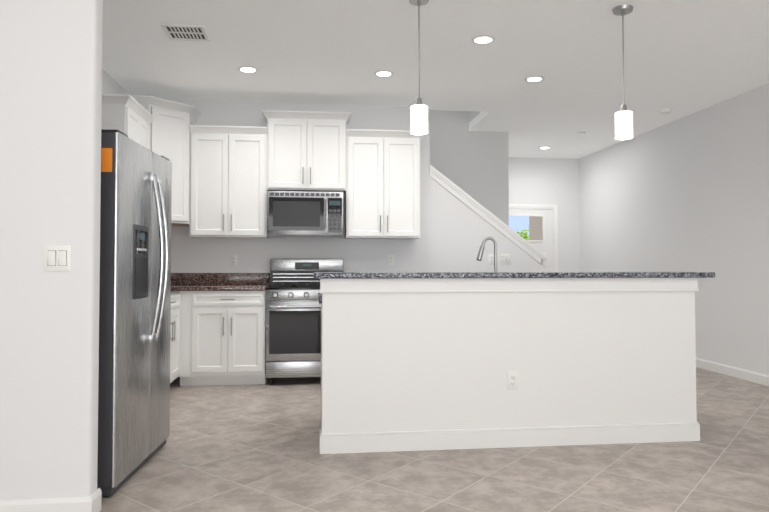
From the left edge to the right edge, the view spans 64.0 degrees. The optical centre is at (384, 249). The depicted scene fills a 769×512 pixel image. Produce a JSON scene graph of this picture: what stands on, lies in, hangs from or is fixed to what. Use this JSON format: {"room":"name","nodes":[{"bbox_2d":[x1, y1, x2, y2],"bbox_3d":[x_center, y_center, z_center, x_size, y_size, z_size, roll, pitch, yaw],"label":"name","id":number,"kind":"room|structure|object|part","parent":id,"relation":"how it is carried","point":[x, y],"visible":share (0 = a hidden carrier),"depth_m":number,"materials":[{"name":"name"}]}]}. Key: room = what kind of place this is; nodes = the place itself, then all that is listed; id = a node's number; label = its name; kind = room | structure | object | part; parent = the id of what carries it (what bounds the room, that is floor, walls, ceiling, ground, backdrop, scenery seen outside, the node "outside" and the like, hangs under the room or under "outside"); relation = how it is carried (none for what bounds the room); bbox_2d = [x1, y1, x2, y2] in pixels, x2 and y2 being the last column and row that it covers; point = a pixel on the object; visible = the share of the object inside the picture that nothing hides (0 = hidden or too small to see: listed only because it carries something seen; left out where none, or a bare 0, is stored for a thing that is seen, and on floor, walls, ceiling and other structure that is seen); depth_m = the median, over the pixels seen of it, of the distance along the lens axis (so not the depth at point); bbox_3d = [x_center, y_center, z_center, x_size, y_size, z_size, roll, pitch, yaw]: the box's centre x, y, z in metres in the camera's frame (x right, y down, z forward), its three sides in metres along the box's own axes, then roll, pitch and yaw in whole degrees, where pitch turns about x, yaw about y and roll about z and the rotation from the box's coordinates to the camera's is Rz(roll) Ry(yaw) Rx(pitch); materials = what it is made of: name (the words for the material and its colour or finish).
{"room":"kitchen","nodes":[
{"label":"kitchen","id":0,"kind":"room"},
{"bbox_2d":[0,0,102,499],"bbox_3d":[-3.483,-0.224,2.594,4.345,2.850,0.110,0,-1,-7],"label":"wall","id":1,"kind":"structure","parent":0,"point":[50,110],"depth_m":2.76,"materials":[{"name":"white paint"}]},
{"bbox_2d":[0,488,101,511],"bbox_3d":[-3.475,1.151,2.554,4.359,0.100,0.124,0,-1,-7],"label":"baseboard","id":2,"kind":"structure","parent":1,"relation":"attached to","point":[92,502],"depth_m":2.73,"materials":[{"name":"white paint"}]},
{"bbox_2d":[44,245,70,270],"bbox_3d":[-1.467,0.037,2.757,0.116,0.116,0.013,0,-1,-7],"label":"light switch","id":3,"kind":"object","parent":1,"relation":"attached to","point":[57,257],"visible":1,"depth_m":2.76,"materials":[{"name":"white plastic"}]},
{"bbox_2d":[102,69,129,94],"bbox_3d":[-2.550,-0.148,5.665,0.100,2.850,1.300,0,-1,-7],"label":"wall","id":4,"kind":"structure","parent":0,"point":[110,85],"depth_m":5.58,"materials":[{"name":"white paint"}]},
{"bbox_2d":[101,94,152,151],"bbox_3d":[-2.303,-0.699,5.374,0.316,1.103,0.738,0,-1,-7],"label":"upper cabinet","id":5,"kind":"object","parent":4,"relation":"attached to","point":[123,113],"depth_m":5.06,"materials":[{"name":"white paint"}]},
{"bbox_2d":[171,100,540,272],"bbox_3d":[-0.477,-0.125,6.607,4.435,2.850,0.100,0,-1,-7],"label":"wall","id":6,"kind":"structure","parent":0,"point":[204,255],"depth_m":6.61,"materials":[{"name":"white paint"}]},
{"bbox_2d":[133,95,196,225],"bbox_3d":[-2.236,-0.843,6.064,0.606,1.168,0.607,0,-1,-7],"label":"upper cabinet","id":7,"kind":"object","parent":6,"relation":"attached to","point":[171,119],"depth_m":5.97,"materials":[{"name":"white paint"}]},
{"bbox_2d":[171,273,269,284],"bbox_3d":[-0.456,0.303,6.536,4.216,0.120,0.020,0,-1,-7],"label":"backsplash","id":8,"kind":"structure","parent":6,"relation":"attached to","point":[176,278],"depth_m":6.38,"materials":[{"name":"brown stone"}]},
{"bbox_2d":[189,122,268,237],"bbox_3d":[-1.575,-0.676,6.282,0.752,1.103,0.317,0,-1,-7],"label":"upper cabinet","id":9,"kind":"object","parent":6,"relation":"attached to","point":[225,179],"depth_m":6.13,"materials":[{"name":"white paint"}]},
{"bbox_2d":[231,255,236,265],"bbox_3d":[-1.571,0.111,6.420,0.070,0.114,0.008,0,-1,-7],"label":"electrical outlet","id":10,"kind":"object","parent":6,"relation":"attached to","point":[233,260],"visible":1,"depth_m":6.42,"materials":[{"name":"white plastic"}]},
{"bbox_2d":[265,110,348,193],"bbox_3d":[-0.803,-0.999,6.379,0.793,0.793,0.317,0,-1,-7],"label":"upper cabinet","id":11,"kind":"object","parent":6,"relation":"attached to","point":[309,150],"depth_m":6.22,"materials":[{"name":"white paint"}]},
{"bbox_2d":[267,191,342,236],"bbox_3d":[-0.809,-0.360,6.300,0.758,0.435,0.440,0,-1,-7],"label":"microwave","id":12,"kind":"object","parent":11,"relation":"attached to","point":[302,214],"visible":1,"depth_m":6.13,"materials":[{"name":"silver metal"}]},
{"bbox_2d":[345,129,420,238],"bbox_3d":[-0.026,-0.672,6.460,0.764,1.103,0.317,0,-1,-7],"label":"upper cabinet","id":13,"kind":"object","parent":6,"relation":"attached to","point":[382,199],"depth_m":6.31,"materials":[{"name":"white paint"}]},
{"bbox_2d":[388,255,393,264],"bbox_3d":[0.068,0.110,6.609,0.070,0.114,0.008,0,-1,-7],"label":"electrical outlet","id":14,"kind":"object","parent":6,"relation":"attached to","point":[390,259],"visible":1,"depth_m":6.61,"materials":[{"name":"white plastic"}]},
{"bbox_2d":[430,165,547,267],"bbox_3d":[1.137,-0.360,6.799,1.315,1.125,0.156,0,-1,-7],"label":"trim","id":15,"kind":"structure","parent":6,"relation":"on","point":[484,213],"depth_m":6.73,"materials":[{"name":"white paint"}]},
{"bbox_2d":[489,254,493,263],"bbox_3d":[1.178,0.103,6.737,0.070,0.114,0.008,0,-1,-7],"label":"electrical outlet","id":16,"kind":"object","parent":6,"relation":"attached to","point":[491,258],"visible":0.94,"depth_m":6.73,"materials":[{"name":"white plastic"}]},
{"bbox_2d":[500,254,510,264],"bbox_3d":[1.330,0.103,6.752,0.116,0.116,0.013,0,-1,-7],"label":"light switch","id":17,"kind":"object","parent":6,"relation":"attached to","point":[505,259],"visible":1,"depth_m":6.75,"materials":[{"name":"white plastic"}]},
{"bbox_2d":[100,367,768,511],"bbox_3d":[-0.894,1.262,3.001,9.790,0.100,12.900,0,-1,-7],"label":"floor","id":18,"kind":"structure","parent":0,"point":[241,448],"depth_m":3.44,"materials":[{"name":"tile"}]},
{"bbox_2d":[97,129,171,495],"bbox_3d":[-1.692,0.317,3.449,0.886,1.810,0.915,0,-1,-3],"label":"refrigerator","id":19,"kind":"object","parent":18,"relation":"on","point":[134,322],"visible":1,"depth_m":3.23,"materials":[{"name":"grey metal"}]},
{"bbox_2d":[170,289,181,385],"bbox_3d":[-2.147,0.819,5.255,0.607,0.896,0.860,0,-1,-7],"label":"base cabinet","id":20,"kind":"object","parent":18,"relation":"on","point":[176,297],"depth_m":5.56,"materials":[{"name":"white paint"}]},
{"bbox_2d":[171,285,181,292],"bbox_3d":[-2.090,0.340,4.811,0.615,0.040,1.722,0,-1,-7],"label":"countertop","id":21,"kind":"structure","parent":20,"relation":"on","point":[173,287],"depth_m":5.61,"materials":[{"name":"brown stone"}]},
{"bbox_2d":[182,293,189,384],"bbox_3d":[-2.243,0.838,6.001,0.587,0.896,0.646,0,-1,-7],"label":"base cabinet","id":22,"kind":"object","parent":18,"relation":"on","point":[185,296],"depth_m":5.72,"materials":[{"name":"white paint"}]},
{"bbox_2d":[186,289,267,385],"bbox_3d":[-1.502,0.839,6.076,0.684,0.896,0.665,0,-1,-7],"label":"base cabinet","id":23,"kind":"object","parent":18,"relation":"on","point":[218,329],"depth_m":5.75,"materials":[{"name":"white paint"}]},
{"bbox_2d":[182,285,268,292],"bbox_3d":[-1.847,0.370,6.045,1.380,0.040,0.675,0,-1,-7],"label":"countertop","id":24,"kind":"structure","parent":23,"relation":"on","point":[185,288],"depth_m":5.78,"materials":[{"name":"brown stone"}]},
{"bbox_2d":[266,258,343,384],"bbox_3d":[-0.774,0.685,6.119,0.762,1.205,0.722,0,-1,-7],"label":"range","id":25,"kind":"object","parent":18,"relation":"on","point":[293,327],"visible":0.69,"depth_m":5.82,"materials":[{"name":"silver metal"}]},
{"bbox_2d":[318,280,699,453],"bbox_3d":[0.780,0.715,4.254,2.456,1.055,0.815,0,-1,-7],"label":"kitchen island","id":26,"kind":"object","parent":18,"relation":"on","point":[416,361],"depth_m":3.86,"materials":[{"name":"white paint"}]},
{"bbox_2d":[476,237,496,271],"bbox_3d":[0.791,0.108,4.482,0.248,0.408,0.060,0,-1,-7],"label":"faucet","id":27,"kind":"object","parent":26,"relation":"on","point":[480,253],"visible":0.71,"depth_m":4.47,"materials":[{"name":"silver metal"}]},
{"bbox_2d":[507,371,517,389],"bbox_3d":[0.805,0.819,3.857,0.070,0.114,0.008,0,-1,-7],"label":"electrical outlet","id":28,"kind":"object","parent":26,"relation":"attached to","point":[512,380],"visible":1,"depth_m":3.85,"materials":[{"name":"white plastic"}]},
{"bbox_2d":[313,272,714,279],"bbox_3d":[0.832,0.165,4.075,2.590,0.035,0.475,0,-1,-7],"label":"island countertop","id":29,"kind":"structure","parent":26,"relation":"on","point":[316,275],"depth_m":3.86,"materials":[{"name":"grey stone"}]},
{"bbox_2d":[102,0,768,158],"bbox_3d":[-0.894,-1.687,3.073,9.790,0.100,12.900,0,-1,-7],"label":"ceiling","id":30,"kind":"structure","parent":0,"point":[683,58],"depth_m":5.08,"materials":[{"name":"white paint"}]},
{"bbox_2d":[160,24,209,41],"bbox_3d":[-1.459,-1.595,4.527,0.296,0.012,0.296,0,-1,-7],"label":"ceiling vent","id":31,"kind":"object","parent":30,"relation":"in","point":[178,32],"visible":0.98,"depth_m":4.52,"materials":[{"name":"white metal"}]},
{"bbox_2d":[237,66,258,72],"bbox_3d":[-1.195,-1.577,5.382,0.184,0.007,0.184,0,-1,-7],"label":"recessed light","id":32,"kind":"object","parent":30,"relation":"in","point":[248,69],"visible":0.98,"depth_m":5.37,"materials":[{"name":"white paint"}]},
{"bbox_2d":[374,70,393,76],"bbox_3d":[-0.006,-1.574,5.499,0.184,0.007,0.184,0,-1,-7],"label":"recessed light","id":33,"kind":"object","parent":30,"relation":"in","point":[383,73],"visible":0.98,"depth_m":5.48,"materials":[{"name":"white paint"}]},
{"bbox_2d":[409,0,428,134],"bbox_3d":[0.222,-1.180,3.945,0.136,0.869,0.136,0,-1,-7],"label":"pendant light","id":34,"kind":"object","parent":30,"relation":"hanging from","point":[419,117],"visible":1,"depth_m":3.91,"materials":[{"name":"white glass"}]},
{"bbox_2d":[471,35,494,43],"bbox_3d":[0.749,-1.594,4.670,0.184,0.007,0.184,0,-1,-7],"label":"recessed light","id":35,"kind":"object","parent":30,"relation":"in","point":[482,39],"visible":1,"depth_m":4.65,"materials":[{"name":"white paint"}]},
{"bbox_2d":[524,76,544,81],"bbox_3d":[1.380,-1.570,5.658,0.184,0.007,0.184,0,-1,-7],"label":"recessed light","id":36,"kind":"object","parent":30,"relation":"in","point":[534,78],"visible":0.98,"depth_m":5.64,"materials":[{"name":"white paint"}]},
{"bbox_2d":[612,5,633,139],"bbox_3d":[1.593,-1.177,4.102,0.136,0.869,0.136,0,-1,-7],"label":"pendant light","id":37,"kind":"object","parent":30,"relation":"hanging from","point":[623,123],"visible":1,"depth_m":4.07,"materials":[{"name":"white glass"}]},
{"bbox_2d":[659,108,671,113],"bbox_3d":[3.102,-1.527,6.791,0.132,0.038,0.132,0,-1,-7],"label":"smoke detector","id":38,"kind":"object","parent":30,"relation":"attached to","point":[665,111],"visible":1,"depth_m":6.75,"materials":[{"name":"white plastic"}]},
{"bbox_2d":[429,110,508,225],"bbox_3d":[-0.608,-0.674,7.693,4.420,4.000,0.100,0,-1,-7],"label":"wall","id":39,"kind":"structure","parent":0,"point":[473,164],"depth_m":7.85,"materials":[{"name":"white paint"}]},
{"bbox_2d":[469,111,479,121],"bbox_3d":[1.182,-2.157,7.392,0.100,1.050,0.980,0,-1,-7],"label":"wall","id":40,"kind":"structure","parent":0,"point":[473,115],"depth_m":7.68,"materials":[{"name":"white paint"}]},
{"bbox_2d":[508,157,579,271],"bbox_3d":[2.209,-0.046,9.834,1.870,2.850,0.100,0,-1,-7],"label":"wall","id":41,"kind":"structure","parent":0,"point":[544,181],"depth_m":9.86,"materials":[{"name":"white paint"}]},
{"bbox_2d":[509,209,553,271],"bbox_3d":[2.300,0.363,9.734,0.810,2.014,0.097,0,-1,-7],"label":"front door","id":42,"kind":"structure","parent":41,"relation":"in","point":[545,246],"depth_m":9.79,"materials":[{"name":"white paint"}]},
{"bbox_3d":[2.233,-0.342,9.768,0.569,0.379,0.004,0,-1,-7],"label":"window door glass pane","id":43,"kind":"part","parent":42,"relation":"part of","materials":[{"name":"clear glass"}]},
{"bbox_2d":[509,204,557,271],"bbox_3d":[2.296,0.328,9.775,0.970,2.100,0.018,0,-1,-7],"label":"door frame","id":44,"kind":"structure","parent":41,"relation":"attached to","point":[554,208],"depth_m":9.82,"materials":[{"name":"white paint"}]},
{"bbox_2d":[579,83,768,374],"bbox_3d":[3.919,-0.199,3.590,0.100,2.850,12.900,0,-1,-7],"label":"wall","id":45,"kind":"structure","parent":0,"point":[689,193],"depth_m":6.76,"materials":[{"name":"white paint"}]},
{"bbox_2d":[696,358,768,385],"bbox_3d":[3.862,1.175,3.550,0.014,0.100,12.700,0,-1,-7],"label":"baseboard","id":46,"kind":"structure","parent":45,"relation":"attached to","point":[751,376],"depth_m":6.24,"materials":[{"name":"white paint"}]}
]}

